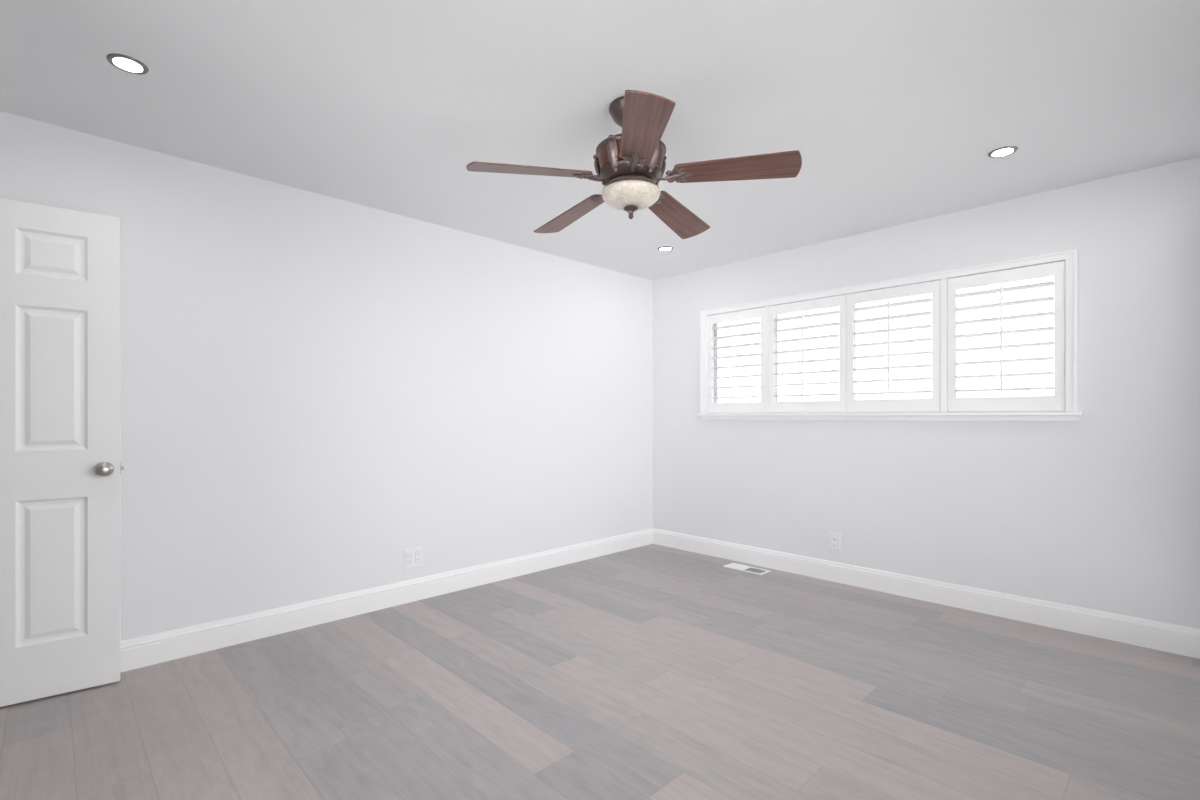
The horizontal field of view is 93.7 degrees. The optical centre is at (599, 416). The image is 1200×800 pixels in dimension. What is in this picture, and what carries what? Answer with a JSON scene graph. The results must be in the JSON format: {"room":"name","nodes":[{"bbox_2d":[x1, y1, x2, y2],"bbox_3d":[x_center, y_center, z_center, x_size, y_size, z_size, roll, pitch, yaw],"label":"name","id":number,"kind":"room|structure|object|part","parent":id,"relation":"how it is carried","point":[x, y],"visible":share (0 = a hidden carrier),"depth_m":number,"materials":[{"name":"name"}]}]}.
{"room":"empty bedroom","nodes":[
{"label":"empty bedroom","id":0,"kind":"room"},
{"bbox_2d":[0,111,651,640],"bbox_3d":[-1.618,-0.047,3.269,6.030,2.440,0.140,0,0,-44],"label":"wall","id":1,"kind":"structure","parent":0,"point":[317,390],"depth_m":3.23,"materials":[{"name":"paint"}]},
{"bbox_2d":[121,528,652,671],"bbox_3d":[-1.138,1.103,3.629,4.560,0.140,0.016,0,0,-44],"label":"baseboard","id":2,"kind":"structure","parent":1,"relation":"attached to","point":[152,649],"depth_m":3.27,"materials":[{"name":"white wood"}]},
{"bbox_2d":[404,546,421,569],"bbox_3d":[-1.190,0.898,3.582,0.124,0.128,0.010,0,0,-44],"label":"wall outlet","id":3,"kind":"object","parent":1,"relation":"attached to","point":[412,556],"visible":1,"depth_m":3.58,"materials":[{"name":"white plastic"}]},
{"bbox_2d":[0,0,1199,280],"bbox_3d":[-0.284,-1.327,1.902,6.030,0.120,3.960,0,0,-44],"label":"ceiling","id":4,"kind":"structure","parent":0,"point":[894,111],"depth_m":2.22,"materials":[{"name":"paint"}]},
{"bbox_2d":[106,53,148,74],"bbox_3d":[-1.693,-1.263,2.016,0.117,0.007,0.117,0,0,-44],"label":"recessed light","id":5,"kind":"object","parent":4,"relation":"in","point":[125,63],"visible":1,"depth_m":2.01,"materials":[{"name":"silver metal"}]},
{"bbox_2d":[466,90,801,238],"bbox_3d":[0.118,-1.037,2.332,1.263,0.458,1.250,0,0,-44],"label":"ceiling fan","id":6,"kind":"object","parent":4,"relation":"hanging from","point":[630,164],"visible":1,"depth_m":2.19,"materials":[{"name":"brown wood"}]},
{"bbox_3d":[-0.268,-0.945,2.155,0.478,0.007,0.154,-5,14,-20],"label":"blade","id":7,"kind":"part","parent":6,"relation":"part of","materials":[{"name":"brown wood"}]},
{"bbox_3d":[-0.132,-0.944,2.629,0.154,0.007,0.478,-16,5,-38],"label":"blade","id":8,"kind":"part","parent":6,"relation":"part of","materials":[{"name":"brown wood"}]},
{"bbox_3d":[0.126,-0.888,2.299,0.241,0.060,0.241,0,0,-44],"label":"lamp shade","id":9,"kind":"part","parent":6,"relation":"part of","materials":[{"name":"white glass"}]},
{"bbox_3d":[0.141,-0.956,1.879,0.154,0.007,0.478,13,3,-3],"label":"blade","id":10,"kind":"part","parent":6,"relation":"part of","materials":[{"name":"brown wood"}]},
{"bbox_3d":[0.361,-0.945,2.647,0.154,0.007,0.478,-15,-13,32],"label":"blade","id":11,"kind":"part","parent":6,"relation":"part of","materials":[{"name":"brown wood"}]},
{"bbox_3d":[0.531,-0.963,2.183,0.478,0.007,0.154,2,-12,16],"label":"blade","id":12,"kind":"part","parent":6,"relation":"part of","materials":[{"name":"brown wood"}]},
{"bbox_2d":[658,246,672,250],"bbox_3d":[0.492,-1.263,4.225,0.117,0.007,0.117,0,0,-44],"label":"recessed light","id":13,"kind":"object","parent":4,"relation":"in","point":[663,248],"visible":1,"depth_m":4.22,"materials":[{"name":"silver metal"}]},
{"bbox_2d":[988,146,1017,157],"bbox_3d":[1.922,-1.263,2.683,0.117,0.007,0.117,0,0,-44],"label":"recessed light","id":14,"kind":"object","parent":4,"relation":"in","point":[1000,152],"visible":1,"depth_m":2.68,"materials":[{"name":"silver metal"}]},
{"bbox_2d":[0,544,1199,799],"bbox_3d":[-0.284,1.233,1.902,6.030,0.120,3.960,0,0,-44],"label":"floor","id":15,"kind":"structure","parent":0,"point":[651,671],"depth_m":2.29,"materials":[{"name":"grey wood"}]},
{"bbox_2d":[722,563,770,574],"bbox_3d":[1.128,1.166,4.331,0.150,0.013,0.335,0,0,-44],"label":"floor vent","id":16,"kind":"object","parent":15,"relation":"in","point":[740,567],"visible":1,"depth_m":4.33,"materials":[{"name":"white metal"}]},
{"bbox_2d":[728,564,747,568],"bbox_3d":[1.075,1.169,4.386,0.105,0.005,0.142,0,0,-44],"label":"grille","id":17,"kind":"object","parent":16,"relation":"attached to","point":[732,566],"depth_m":4.39,"materials":[{"name":"white metal"}]},
{"bbox_2d":[745,567,765,572],"bbox_3d":[1.181,1.169,4.276,0.105,0.007,0.138,0,0,-44],"label":"grille","id":18,"kind":"object","parent":16,"relation":"attached to","point":[748,569],"depth_m":4.29,"materials":[{"name":"white metal"}]},
{"bbox_2d":[652,157,1199,628],"bbox_3d":[1.872,-0.047,3.909,0.140,2.440,3.820,0,0,-44],"label":"wall","id":19,"kind":"structure","parent":0,"point":[1100,511],"depth_m":3.29,"materials":[{"name":"paint"}]},
{"bbox_2d":[829,532,839,550],"bbox_3d":[1.672,0.886,4.007,0.009,0.124,0.078,0,0,-44],"label":"wall outlet","id":20,"kind":"object","parent":19,"relation":"attached to","point":[834,538],"visible":1,"depth_m":4.00,"materials":[{"name":"white plastic"}]},
{"bbox_2d":[697,249,1083,420],"bbox_3d":[1.774,-0.444,3.969,0.198,0.933,2.507,0,0,-44],"label":"window","id":21,"kind":"structure","parent":19,"relation":"in","point":[1071,413],"depth_m":3.51,"materials":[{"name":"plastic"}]},
{"bbox_2d":[707,307,765,412],"bbox_3d":[1.107,-0.447,4.584,0.099,0.825,0.550,0,0,-44],"label":"plantation shutter","id":22,"kind":"object","parent":21,"relation":"attached to","point":[733,407],"visible":0.99,"depth_m":4.55,"materials":[{"name":"white wood"}]},
{"bbox_3d":[1.076,-0.458,4.552,0.011,0.618,0.012,0,0,-44],"label":"tilt rod","id":23,"kind":"part","parent":22,"relation":"part of","materials":[{"name":"white wood"}]},
{"bbox_2d":[768,295,845,412],"bbox_3d":[1.522,-0.447,4.159,0.099,0.825,0.598,0,0,-44],"label":"plantation shutter","id":24,"kind":"object","parent":21,"relation":"attached to","point":[839,405],"visible":1,"depth_m":4.13,"materials":[{"name":"white wood"}]},
{"bbox_3d":[1.490,-0.458,4.129,0.011,0.618,0.012,0,0,-44],"label":"tilt rod","id":25,"kind":"part","parent":24,"relation":"part of","materials":[{"name":"white wood"}]},
{"bbox_3d":[1.815,-0.449,4.018,0.040,0.837,2.375,0,0,-44],"label":"sash frame","id":26,"kind":"part","parent":21,"relation":"part of","materials":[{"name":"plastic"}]},
{"bbox_3d":[1.774,-0.019,3.969,0.198,0.022,2.507,0,0,-44],"label":"sill","id":27,"kind":"part","parent":21,"relation":"part of","materials":[{"name":"white wood"}]},
{"bbox_2d":[846,280,939,411],"bbox_3d":[1.934,-0.447,3.737,0.099,0.825,0.584,0,0,-44],"label":"plantation shutter","id":28,"kind":"object","parent":21,"relation":"attached to","point":[932,404],"visible":1,"depth_m":3.70,"materials":[{"name":"white wood"}]},
{"bbox_3d":[1.903,-0.458,3.705,0.011,0.618,0.012,0,0,-44],"label":"tilt rod","id":29,"kind":"part","parent":28,"relation":"part of","materials":[{"name":"white wood"}]},
{"bbox_2d":[948,261,1064,411],"bbox_3d":[2.364,-0.447,3.296,0.099,0.825,0.568,0,0,-44],"label":"plantation shutter","id":30,"kind":"object","parent":21,"relation":"attached to","point":[1056,402],"visible":1,"depth_m":3.26,"materials":[{"name":"white wood"}]},
{"bbox_3d":[2.332,-0.458,3.266,0.011,0.618,0.012,0,0,-44],"label":"tilt rod","id":31,"kind":"part","parent":30,"relation":"part of","materials":[{"name":"white wood"}]},
{"bbox_2d":[653,528,1199,658],"bbox_3d":[1.773,1.103,3.899,0.016,0.140,3.664,0,0,-44],"label":"baseboard","id":32,"kind":"structure","parent":19,"relation":"attached to","point":[1166,637],"depth_m":3.42,"materials":[{"name":"white wood"}]},
{"bbox_3d":[-1.540,-0.047,0.676,0.140,2.440,3.680,0,0,-44],"label":"wall","id":33,"kind":"structure","parent":0,"visible":0},
{"bbox_2d":[0,198,123,706],"bbox_3d":[-2.427,0.142,2.259,0.784,2.042,0.165,0,0,-38],"label":"door","id":34,"kind":"structure","parent":33,"relation":"in","point":[60,268],"depth_m":2.36,"materials":[{"name":"white wood"}]},
{"bbox_3d":[-2.296,-0.677,2.360,0.217,0.188,0.035,0,0,-38],"label":"panel","id":35,"kind":"part","parent":34,"relation":"part of","materials":[{"name":"white wood"}]},
{"bbox_3d":[-2.296,-0.158,2.360,0.217,0.598,0.035,0,0,-38],"label":"panel","id":36,"kind":"part","parent":34,"relation":"part of","materials":[{"name":"white wood"}]},
{"bbox_3d":[-2.296,0.639,2.360,0.217,0.596,0.035,0,0,-38],"label":"panel","id":37,"kind":"part","parent":34,"relation":"part of","materials":[{"name":"white wood"}]},
{"bbox_3d":[-2.133,0.227,2.415,0.055,0.055,0.053,0,0,-38],"label":"knob","id":38,"kind":"part","parent":34,"relation":"part of","materials":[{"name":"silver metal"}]}
]}

